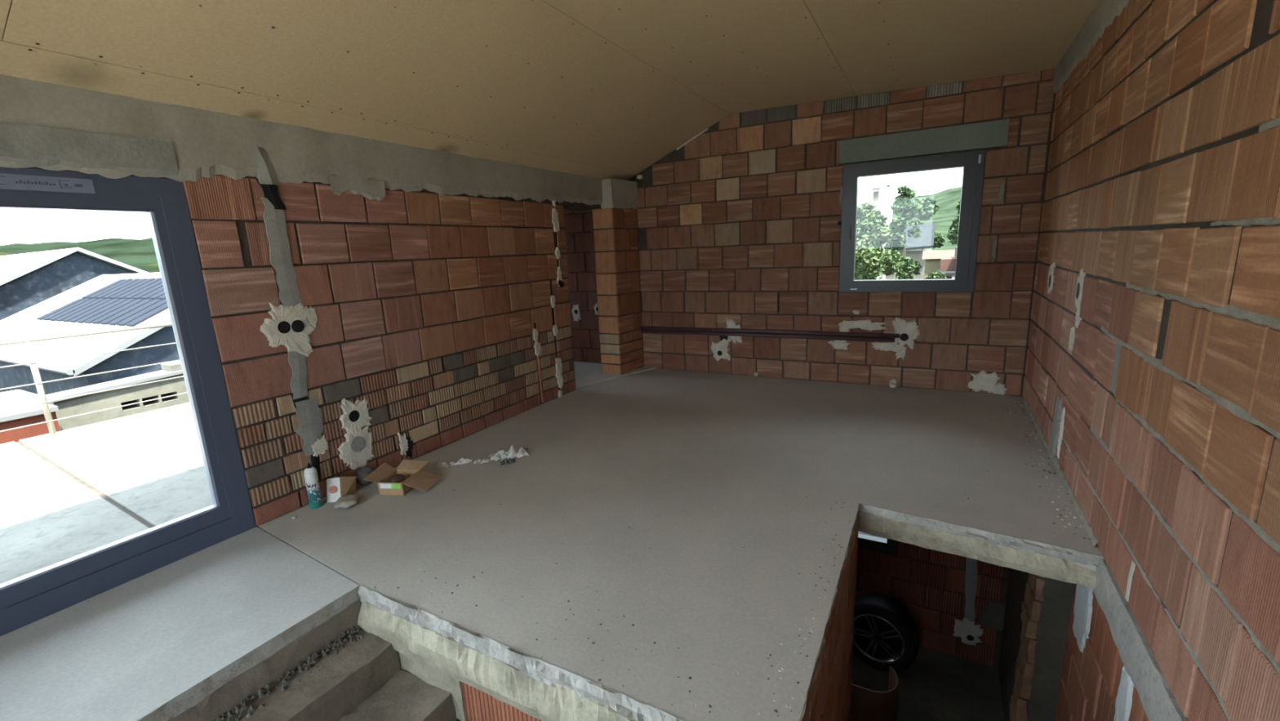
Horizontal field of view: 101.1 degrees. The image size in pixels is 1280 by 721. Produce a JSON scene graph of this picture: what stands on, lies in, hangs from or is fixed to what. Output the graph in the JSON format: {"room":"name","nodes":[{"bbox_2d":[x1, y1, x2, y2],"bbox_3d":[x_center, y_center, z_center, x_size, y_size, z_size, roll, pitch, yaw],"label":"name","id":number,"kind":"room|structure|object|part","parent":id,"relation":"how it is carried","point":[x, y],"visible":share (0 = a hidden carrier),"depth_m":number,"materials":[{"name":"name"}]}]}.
{"room":"construction site","nodes":[
{"label":"construction site","id":0,"kind":"room"},
{"bbox_2d":[0,74,643,527],"bbox_3d":[-1.936,-0.248,3.297,0.488,2.440,7.303,4,13,28],"label":"wall","id":1,"kind":"structure","parent":0,"point":[372,303],"depth_m":3.38,"materials":[{"name":"brick"}]},
{"bbox_2d":[0,166,255,635],"bbox_3d":[-2.873,0.292,1.648,0.083,1.862,2.670,4,13,28],"label":"window frame","id":2,"kind":"structure","parent":1,"relation":"in","point":[26,599],"depth_m":2.56,"materials":[{"name":"metal"}]},
{"bbox_3d":[-2.916,-0.504,1.465,0.064,0.060,2.435,4,13,28],"label":"sash rail","id":3,"kind":"part","parent":2,"relation":"part of","materials":[{"name":"metal"}]},
{"bbox_3d":[-2.846,1.064,1.794,0.064,0.075,2.435,4,13,28],"label":"sash rail","id":4,"kind":"part","parent":2,"relation":"part of","materials":[{"name":"metal"}]},
{"bbox_3d":[-2.835,1.151,1.829,0.081,0.105,2.470,4,13,28],"label":"frame sill","id":5,"kind":"part","parent":2,"relation":"part of","materials":[{"name":"metal"}]},
{"bbox_2d":[462,681,542,720],"bbox_3d":[-0.061,2.417,2.190,1.332,2.440,0.254,4,13,28],"label":"wall","id":6,"kind":"structure","parent":0,"point":[480,705],"depth_m":2.11,"materials":[{"name":"brick"}]},
{"bbox_2d":[0,0,1100,180],"bbox_3d":[-0.162,-1.498,2.024,4.096,0.581,7.309,4,13,28],"label":"ceiling","id":7,"kind":"structure","parent":0,"point":[598,89],"depth_m":3.13,"materials":[{"name":"wood"}]},
{"bbox_2d":[0,361,1103,720],"bbox_3d":[-1.195,1.066,3.223,6.660,0.489,7.353,4,13,28],"label":"floor","id":8,"kind":"structure","parent":0,"point":[702,459],"depth_m":2.55,"materials":[{"name":"concrete"}]},
{"bbox_2d":[167,598,457,720],"bbox_3d":[-1.133,2.123,0.883,2.021,1.438,2.897,4,13,28],"label":"flight","id":9,"kind":"object","parent":8,"relation":"attached to","point":[337,670],"visible":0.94,"depth_m":2.13,"materials":[{"name":"concrete"}]},
{"bbox_2d":[303,462,323,509],"bbox_3d":[-1.958,0.746,3.150,0.068,0.278,0.068,4,13,28],"label":"can","id":10,"kind":"object","parent":8,"relation":"on","point":[310,473],"visible":1,"depth_m":3.13,"materials":[{"name":"white metal"}]},
{"bbox_2d":[326,475,357,502],"bbox_3d":[-1.845,0.783,3.261,0.182,0.150,0.096,-10,14,-32],"label":"cardboard box","id":11,"kind":"object","parent":8,"relation":"on","point":[336,487],"visible":0.95,"depth_m":3.25,"materials":[{"name":"cardboard"}]},
{"bbox_3d":[-1.883,0.794,3.238,0.095,0.141,0.054,-3,12,-1],"label":"panel","id":12,"kind":"part","parent":11,"relation":"part of","materials":[{"name":"cardboard"}]},
{"bbox_3d":[-1.830,0.783,3.283,0.031,0.141,0.135,0,12,14],"label":"panel","id":13,"kind":"part","parent":11,"relation":"part of","materials":[{"name":"cardboard"}]},
{"bbox_2d":[333,493,358,508],"bbox_3d":[-1.768,0.847,3.167,0.130,0.057,0.150,-9,13,-27],"label":"stone","id":14,"kind":"object","parent":8,"relation":"on","point":[346,501],"visible":1,"depth_m":3.13,"materials":[{"name":"beige stone"}]},
{"bbox_2d":[356,466,374,485],"bbox_3d":[-1.796,0.756,3.452,0.117,0.121,0.110,-5,12,-14],"label":"rag","id":15,"kind":"object","parent":8,"relation":"on","point":[363,472],"visible":0.8,"depth_m":3.41,"materials":[{"name":"grey fabric"}]},
{"bbox_2d":[363,459,440,495],"bbox_3d":[-1.509,0.749,3.389,0.377,0.135,0.291,-1,12,9],"label":"cardboard box","id":16,"kind":"object","parent":8,"relation":"on","point":[415,477],"visible":0.94,"depth_m":3.36,"materials":[{"name":"brown cardboard"}]},
{"bbox_3d":[-1.620,0.780,3.386,0.004,0.085,0.200,-1,12,9],"label":"panel","id":17,"kind":"part","parent":16,"relation":"part of","materials":[{"name":"cardboard"}]},
{"bbox_3d":[-1.552,0.800,3.279,0.170,0.085,0.004,-1,12,9],"label":"panel","id":18,"kind":"part","parent":16,"relation":"part of","materials":[{"name":"cardboard"}]},
{"bbox_2d":[389,473,404,482],"bbox_3d":[-1.548,0.754,3.360,0.096,0.040,0.084,-12,15,-37],"label":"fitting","id":19,"kind":"object","parent":16,"relation":"in","point":[397,477],"visible":0.94,"depth_m":3.34,"materials":[{"name":"brown plastic"}]},
{"bbox_3d":[-1.523,0.759,3.468,0.170,0.085,0.004,-1,12,9],"label":"panel","id":20,"kind":"part","parent":16,"relation":"part of","materials":[{"name":"cardboard"}]},
{"bbox_3d":[-1.456,0.778,3.361,0.004,0.085,0.200,-1,12,9],"label":"panel","id":21,"kind":"part","parent":16,"relation":"part of","materials":[{"name":"cardboard"}]},
{"bbox_2d":[435,462,448,467],"bbox_3d":[-1.388,0.731,3.701,0.099,0.031,0.046,1,12,17],"label":"plastic wrap","id":22,"kind":"object","parent":8,"relation":"on","point":[442,464],"visible":1,"depth_m":3.70,"materials":[{"name":"beige plastic"}]},
{"bbox_2d":[448,457,472,466],"bbox_3d":[-1.275,0.715,3.747,0.162,0.035,0.064,-7,13,-22],"label":"plastic wrap","id":23,"kind":"object","parent":8,"relation":"on","point":[462,460],"visible":1,"depth_m":3.74,"materials":[{"name":"white plastic"}]},
{"bbox_2d":[473,458,490,463],"bbox_3d":[-1.126,0.712,3.750,0.114,0.026,0.053,-5,12,-11],"label":"plastic wrap","id":24,"kind":"object","parent":8,"relation":"on","point":[478,460],"visible":1,"depth_m":3.74,"materials":[{"name":"white plastic"}]},
{"bbox_2d":[499,457,515,465],"bbox_3d":[-0.938,0.706,3.720,0.111,0.033,0.074,-7,13,-22],"label":"plastic wrap","id":25,"kind":"object","parent":8,"relation":"on","point":[509,460],"visible":1,"depth_m":3.71,"materials":[{"name":"grey plastic"}]},
{"bbox_2d":[488,444,528,461],"bbox_3d":[-0.950,0.662,3.829,0.288,0.076,0.146,-7,13,-22],"label":"plastic wrap","id":26,"kind":"object","parent":8,"relation":"on","point":[512,453],"visible":0.99,"depth_m":3.81,"materials":[{"name":"white plastic"}]},
{"bbox_2d":[300,384,1090,715],"bbox_3d":[0.644,0.646,3.733,3.882,0.008,4.252,4,13,28],"label":"crumbs","id":27,"kind":"object","parent":8,"relation":"on","point":[1069,523],"visible":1,"depth_m":2.38,"materials":[{"name":"concrete"}]},
{"bbox_2d":[888,382,897,387],"bbox_3d":[2.482,0.242,5.163,0.072,0.052,0.062,4,13,28],"label":"lump","id":28,"kind":"object","parent":8,"relation":"on","point":[891,384],"visible":1,"depth_m":5.14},
{"bbox_2d":[564,68,1055,395],"bbox_3d":[0.659,-1.199,6.062,6.950,2.940,0.317,4,13,28],"label":"wall","id":29,"kind":"structure","parent":0,"point":[739,225],"depth_m":5.27,"materials":[{"name":"brick"}]},
{"bbox_2d":[640,329,894,342],"bbox_3d":[1.205,-0.278,5.788,2.880,0.054,0.042,4,13,28],"label":"pipe","id":30,"kind":"object","parent":29,"relation":"attached to","point":[655,331],"visible":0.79,"depth_m":5.64,"materials":[{"name":"plastic"}]},
{"bbox_2d":[640,325,899,337],"bbox_3d":[1.220,-0.320,5.770,2.920,0.054,0.042,4,13,28],"label":"pipe","id":31,"kind":"object","parent":29,"relation":"attached to","point":[668,328],"visible":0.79,"depth_m":5.61,"materials":[{"name":"plastic"}]},
{"bbox_2d":[839,149,985,292],"bbox_3d":[2.470,-1.242,4.884,1.140,1.204,0.142,4,13,28],"label":"window","id":32,"kind":"structure","parent":29,"relation":"in","point":[972,162],"depth_m":4.79,"materials":[{"name":"grey plastic"}]},
{"bbox_3d":[2.020,-1.232,5.078,0.020,0.150,0.041,4,13,28],"label":"handle","id":33,"kind":"part","parent":32,"relation":"part of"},
{"bbox_3d":[2.492,-0.737,5.008,0.858,0.060,0.091,4,13,28],"label":"sash rail","id":34,"kind":"part","parent":32,"relation":"part of","materials":[{"name":"grey plastic"}]},
{"bbox_3d":[2.509,-0.683,5.026,1.040,0.050,0.087,4,13,28],"label":"frame sill","id":35,"kind":"part","parent":32,"relation":"part of","materials":[{"name":"grey metal"}]},
{"bbox_3d":[2.447,-1.750,4.796,0.858,0.067,0.091,4,13,28],"label":"sash rail","id":36,"kind":"part","parent":32,"relation":"part of","materials":[{"name":"grey plastic"}]},
{"bbox_2d":[804,514,859,720],"bbox_3d":[0.767,2.243,2.537,0.259,2.566,1.657,4,13,28],"label":"wall","id":37,"kind":"structure","parent":0,"point":[830,697],"depth_m":2.47,"materials":[{"name":"brick"}]},
{"bbox_2d":[851,646,1004,720],"bbox_3d":[0.047,3.573,3.091,4.630,0.200,7.903,4,13,28],"label":"floor","id":38,"kind":"structure","parent":0,"point":[937,686],"depth_m":4.82,"materials":[{"name":"concrete"}]},
{"bbox_2d":[848,666,898,720],"bbox_3d":[1.886,2.881,4.396,0.586,0.460,0.248,-4,12,-7],"label":"board","id":39,"kind":"object","parent":38,"relation":"on","point":[866,704],"visible":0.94,"depth_m":4.30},
{"bbox_2d":[852,592,919,671],"bbox_3d":[2.296,2.606,5.057,0.690,0.690,0.236,6,15,36],"label":"wheel","id":40,"kind":"object","parent":38,"relation":"on","point":[886,634],"visible":0.88,"depth_m":4.97,"materials":[{"name":"rubber"}]},
{"bbox_2d":[855,530,1009,668],"bbox_3d":[1.612,1.540,5.995,4.380,2.450,0.624,4,13,28],"label":"wall","id":41,"kind":"structure","parent":0,"point":[957,603],"depth_m":5.09,"materials":[{"name":"brick"}]},
{"bbox_2d":[857,533,898,554],"bbox_3d":[2.048,1.450,5.462,1.180,0.895,0.080,4,13,28],"label":"window","id":42,"kind":"structure","parent":41,"relation":"in","point":[888,545],"depth_m":5.32,"materials":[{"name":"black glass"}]},
{"bbox_2d":[1008,573,1074,720],"bbox_3d":[2.287,2.121,3.084,0.198,2.466,0.249,4,13,28],"label":"wall","id":43,"kind":"structure","parent":0,"point":[1045,615],"depth_m":2.89,"materials":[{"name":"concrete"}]},
{"bbox_2d":[998,0,1279,720],"bbox_3d":[1.852,0.958,1.649,0.408,5.350,7.603,4,13,28],"label":"wall","id":44,"kind":"structure","parent":0,"point":[1151,384],"depth_m":1.84,"materials":[{"name":"brick"}]},
{"label":"outside","id":45,"kind":"structure","parent":0,"visible":0},
{"bbox_3d":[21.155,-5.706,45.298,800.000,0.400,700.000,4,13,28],"label":"ground","id":46,"kind":"structure","parent":45,"visible":0},
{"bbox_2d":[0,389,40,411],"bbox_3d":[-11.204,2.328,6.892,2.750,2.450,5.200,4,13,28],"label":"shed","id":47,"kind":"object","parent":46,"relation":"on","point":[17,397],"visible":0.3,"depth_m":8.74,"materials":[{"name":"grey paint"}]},
{"bbox_2d":[0,403,60,444],"bbox_3d":[-6.972,2.224,5.029,0.340,3.050,2.480,4,13,28],"label":"wall","id":48,"kind":"structure","parent":46,"relation":"on","point":[15,418],"depth_m":5.53,"materials":[{"name":"red brick"}]},
{"bbox_2d":[0,247,147,320],"bbox_3d":[-37.952,-3.369,31.665,24.380,5.740,17.100,4,13,28],"label":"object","id":49,"kind":"object","parent":46,"relation":"on","point":[27,280],"visible":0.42,"depth_m":25.30,"materials":[{"name":"white"}]},
{"bbox_2d":[0,272,179,394],"bbox_3d":[-15.181,-0.690,17.383,10.650,4.390,8.010,4,13,28],"label":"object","id":50,"kind":"object","parent":46,"relation":"on","point":[107,301],"visible":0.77,"depth_m":13.68,"materials":[{"name":"metal"}]},
{"bbox_3d":[-18.011,-1.609,16.382,0.416,0.550,1.050,4,13,28],"label":"solar panel","id":51,"kind":"part","parent":50,"relation":"part of","materials":[{"name":"blue glass"}]},
{"bbox_3d":[-17.531,-1.575,16.123,0.416,0.550,1.050,4,13,28],"label":"solar panel","id":52,"kind":"part","parent":50,"relation":"part of","materials":[{"name":"blue glass"}]},
{"bbox_3d":[-17.052,-1.542,15.864,0.416,0.550,1.050,4,13,28],"label":"solar panel","id":53,"kind":"part","parent":50,"relation":"part of","materials":[{"name":"blue glass"}]},
{"bbox_3d":[-16.572,-1.509,15.605,0.416,0.550,1.050,4,13,28],"label":"solar panel","id":54,"kind":"part","parent":50,"relation":"part of","materials":[{"name":"blue glass"}]},
{"bbox_3d":[-16.092,-1.476,15.346,0.416,0.550,1.050,4,13,28],"label":"solar panel","id":55,"kind":"part","parent":50,"relation":"part of","materials":[{"name":"blue glass"}]},
{"bbox_3d":[-15.612,-1.443,15.087,0.416,0.550,1.050,4,13,28],"label":"solar panel","id":56,"kind":"part","parent":50,"relation":"part of","materials":[{"name":"blue glass"}]},
{"bbox_3d":[-15.133,-1.410,14.828,0.416,0.550,1.050,4,13,28],"label":"solar panel","id":57,"kind":"part","parent":50,"relation":"part of","materials":[{"name":"blue glass"}]},
{"bbox_3d":[-17.510,-2.352,17.214,0.416,0.550,1.050,4,13,28],"label":"solar panel","id":58,"kind":"part","parent":50,"relation":"part of","materials":[{"name":"blue glass"}]},
{"bbox_3d":[-14.653,-1.377,14.569,0.416,0.550,1.050,4,13,28],"label":"solar panel","id":59,"kind":"part","parent":50,"relation":"part of","materials":[{"name":"blue glass"}]},
{"bbox_3d":[-17.031,-2.319,16.955,0.416,0.550,1.050,4,13,28],"label":"solar panel","id":60,"kind":"part","parent":50,"relation":"part of","materials":[{"name":"blue glass"}]},
{"bbox_3d":[-16.551,-2.286,16.696,0.416,0.550,1.050,4,13,28],"label":"solar panel","id":61,"kind":"part","parent":50,"relation":"part of","materials":[{"name":"blue glass"}]},
{"bbox_3d":[-14.173,-1.344,14.310,0.416,0.550,1.050,4,13,28],"label":"solar panel","id":62,"kind":"part","parent":50,"relation":"part of","materials":[{"name":"blue glass"}]},
{"bbox_3d":[-16.071,-2.253,16.437,0.416,0.550,1.050,4,13,28],"label":"solar panel","id":63,"kind":"part","parent":50,"relation":"part of","materials":[{"name":"blue glass"}]},
{"bbox_3d":[-13.694,-1.311,14.051,0.416,0.550,1.050,4,13,28],"label":"solar panel","id":64,"kind":"part","parent":50,"relation":"part of","materials":[{"name":"blue glass"}]},
{"bbox_3d":[-15.591,-2.220,16.178,0.416,0.550,1.050,4,13,28],"label":"solar panel","id":65,"kind":"part","parent":50,"relation":"part of","materials":[{"name":"blue glass"}]},
{"bbox_3d":[-13.214,-1.278,13.792,0.416,0.550,1.050,4,13,28],"label":"solar panel","id":66,"kind":"part","parent":50,"relation":"part of","materials":[{"name":"blue glass"}]},
{"bbox_3d":[-15.112,-2.187,15.919,0.416,0.550,1.050,4,13,28],"label":"solar panel","id":67,"kind":"part","parent":50,"relation":"part of","materials":[{"name":"blue glass"}]},
{"bbox_3d":[-12.734,-1.244,13.534,0.416,0.550,1.050,4,13,28],"label":"solar panel","id":68,"kind":"part","parent":50,"relation":"part of","materials":[{"name":"blue glass"}]},
{"bbox_3d":[-14.632,-2.154,15.660,0.416,0.550,1.050,4,13,28],"label":"solar panel","id":69,"kind":"part","parent":50,"relation":"part of","materials":[{"name":"blue glass"}]},
{"bbox_3d":[-12.254,-1.211,13.274,0.416,0.550,1.050,4,13,28],"label":"solar panel","id":70,"kind":"part","parent":50,"relation":"part of","materials":[{"name":"blue glass"}]},
{"bbox_3d":[-14.152,-2.120,15.402,0.416,0.550,1.050,4,13,28],"label":"solar panel","id":71,"kind":"part","parent":50,"relation":"part of","materials":[{"name":"blue glass"}]},
{"bbox_3d":[-13.673,-2.087,15.143,0.416,0.550,1.050,4,13,28],"label":"solar panel","id":72,"kind":"part","parent":50,"relation":"part of","materials":[{"name":"blue glass"}]},
{"bbox_3d":[-13.193,-2.054,14.883,0.416,0.550,1.050,4,13,28],"label":"solar panel","id":73,"kind":"part","parent":50,"relation":"part of","materials":[{"name":"blue glass"}]},
{"bbox_3d":[-12.713,-2.021,14.625,0.416,0.550,1.050,4,13,28],"label":"solar panel","id":74,"kind":"part","parent":50,"relation":"part of","materials":[{"name":"blue glass"}]},
{"bbox_2d":[38,360,189,431],"bbox_3d":[-5.741,1.410,8.090,0.380,3.280,4.180,4,13,28],"label":"wall","id":75,"kind":"structure","parent":46,"relation":"on","point":[70,406],"depth_m":6.49,"materials":[{"name":"grey paint"}]},
{"bbox_2d":[120,392,171,408],"bbox_3d":[-6.448,0.501,6.833,0.060,0.105,0.560,4,13,28],"label":"air vent","id":76,"kind":"object","parent":75,"relation":"in","point":[169,393],"depth_m":6.84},
{"bbox_2d":[854,223,892,279],"bbox_3d":[4.936,-0.451,11.155,1.103,4.744,1.335,-5,12,-10],"label":"tree","id":77,"kind":"object","parent":46,"relation":"on","point":[868,257],"visible":0.37,"depth_m":10.58,"materials":[{"name":"green plant"}]},
{"bbox_2d":[857,176,893,279],"bbox_3d":[8.241,-3.807,21.914,3.620,6.600,4.100,4,13,28],"label":"house","id":78,"kind":"structure","parent":46,"relation":"on","point":[873,191],"depth_m":19.05,"materials":[{"name":"grey paint"}]},
{"bbox_2d":[854,201,904,279],"bbox_3d":[5.509,-1.265,13.415,1.638,5.358,1.762,-9,14,-30],"label":"tree","id":79,"kind":"object","parent":46,"relation":"on","point":[868,218],"visible":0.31,"depth_m":12.70,"materials":[{"name":"green plant"}]},
{"bbox_2d":[882,182,890,279],"bbox_3d":[8.767,-3.067,18.933,0.140,6.330,0.133,4,13,28],"label":"utility pole","id":80,"kind":"object","parent":46,"relation":"on","point":[888,184],"visible":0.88,"depth_m":18.40,"materials":[{"name":"white"}]},
{"bbox_2d":[884,214,915,279],"bbox_3d":[6.858,-1.331,14.215,0.922,5.044,0.846,4,13,28],"label":"tree","id":81,"kind":"object","parent":46,"relation":"on","point":[898,224],"visible":0.33,"depth_m":13.81,"materials":[{"name":"green plant"}]},
{"bbox_2d":[883,183,924,279],"bbox_3d":[7.447,-2.003,15.179,0.740,5.912,1.132,-12,15,-39],"label":"tree","id":82,"kind":"object","parent":46,"relation":"on","point":[909,210],"visible":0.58,"depth_m":14.59,"materials":[{"name":"green plant"}]},
{"bbox_2d":[884,222,934,279],"bbox_3d":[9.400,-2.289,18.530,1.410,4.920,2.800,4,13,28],"label":"building","id":83,"kind":"structure","parent":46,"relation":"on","point":[926,240],"depth_m":17.26,"materials":[{"name":"paint"}]},
{"bbox_2d":[906,197,946,249],"bbox_3d":[12.380,-4.037,23.232,1.808,6.157,1.901,4,13,28],"label":"tree","id":84,"kind":"object","parent":46,"relation":"on","point":[929,206],"visible":0.23,"depth_m":22.42,"materials":[{"name":"green plant"}]},
{"bbox_2d":[924,270,946,279],"bbox_3d":[6.001,0.006,11.091,1.063,3.784,0.920,4,13,28],"label":"tree","id":85,"kind":"object","parent":46,"relation":"on","point":[936,274],"visible":0.06,"depth_m":10.52,"materials":[{"name":"green plant"}]},
{"bbox_2d":[921,249,955,278],"bbox_3d":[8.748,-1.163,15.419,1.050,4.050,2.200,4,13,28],"label":"house","id":86,"kind":"structure","parent":46,"relation":"on","point":[932,260],"depth_m":14.42,"materials":[{"name":"grey paint"}]},
{"bbox_2d":[938,246,956,279],"bbox_3d":[8.480,-0.635,12.714,2.550,4.150,2.900,4,13,28],"label":"brick house","id":87,"kind":"structure","parent":46,"relation":"on","point":[947,264],"depth_m":12.55,"materials":[{"name":"red brick"}]},
{"bbox_2d":[946,199,960,244],"bbox_3d":[14.964,-4.297,23.942,2.106,6.150,2.307,4,13,28],"label":"tree","id":88,"kind":"object","parent":46,"relation":"on","point":[951,235],"visible":0.06,"depth_m":23.62,"materials":[{"name":"green plant"}]},
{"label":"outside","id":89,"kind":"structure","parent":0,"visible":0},
{"bbox_2d":[0,252,158,266],"bbox_3d":[-112.079,-23.458,126.594,76.810,12.890,80.516,4,13,28],"label":"meadow","id":90,"kind":"structure","parent":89,"point":[1,253],"depth_m":127.22,"materials":[{"name":"green plant"}]},
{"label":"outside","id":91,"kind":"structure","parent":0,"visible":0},
{"bbox_2d":[892,186,961,250],"bbox_3d":[104.217,-42.482,122.822,178.061,32.916,153.397,4,13,28],"label":"hill","id":92,"kind":"structure","parent":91,"point":[947,199],"depth_m":167.19,"materials":[{"name":"green plant"}]},
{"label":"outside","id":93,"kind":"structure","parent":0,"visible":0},
{"bbox_2d":[0,237,159,272],"bbox_3d":[-119.082,-34.972,134.860,299.160,32.622,498.683,4,13,28],"label":"hill","id":94,"kind":"structure","parent":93,"point":[135,253],"depth_m":189.75,"materials":[{"name":"green plant"}]},
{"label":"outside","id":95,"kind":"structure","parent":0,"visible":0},
{"bbox_2d":[0,402,213,583],"bbox_3d":[-5.102,1.478,1.490,3.530,0.300,9.259,4,13,28],"label":"terrace","id":96,"kind":"object","parent":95,"point":[77,491],"visible":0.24,"depth_m":3.51,"materials":[{"name":"concrete"}]},
{"bbox_2d":[0,322,187,436],"bbox_3d":[-5.958,0.543,3.253,0.090,0.879,9.900,4,13,28],"label":"terrace railing","id":97,"kind":"object","parent":96,"relation":"on","point":[27,342],"visible":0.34,"depth_m":4.64,"materials":[{"name":"metal"}]},
{"bbox_3d":[-5.220,0.251,4.585,0.041,0.840,0.042,4,13,28],"label":"post","id":98,"kind":"part","parent":97,"relation":"part of","materials":[{"name":"metal"}]},
{"bbox_3d":[-5.202,0.656,4.669,0.090,0.012,0.090,4,13,28],"label":"foot plate","id":99,"kind":"part","parent":97,"relation":"part of","materials":[{"name":"metal"}]},
{"bbox_3d":[-5.976,0.140,3.169,0.034,0.053,9.900,4,13,28],"label":"handrail","id":100,"kind":"part","parent":97,"relation":"part of","materials":[{"name":"metal"}]},
{"bbox_3d":[-5.950,0.330,3.199,0.011,0.023,9.900,4,13,28],"label":"rod","id":101,"kind":"part","parent":97,"relation":"part of","materials":[{"name":"metal"}]},
{"bbox_3d":[-5.942,0.506,3.236,0.011,0.023,9.900,4,13,28],"label":"rod","id":102,"kind":"part","parent":97,"relation":"part of","materials":[{"name":"metal"}]},
{"bbox_3d":[-5.935,0.672,3.271,0.011,0.023,9.900,4,13,28],"label":"rod","id":103,"kind":"part","parent":97,"relation":"part of","materials":[{"name":"metal"}]},
{"bbox_3d":[-5.928,0.843,3.307,0.011,0.023,9.900,4,13,28],"label":"rod","id":104,"kind":"part","parent":97,"relation":"part of","materials":[{"name":"metal"}]}
]}

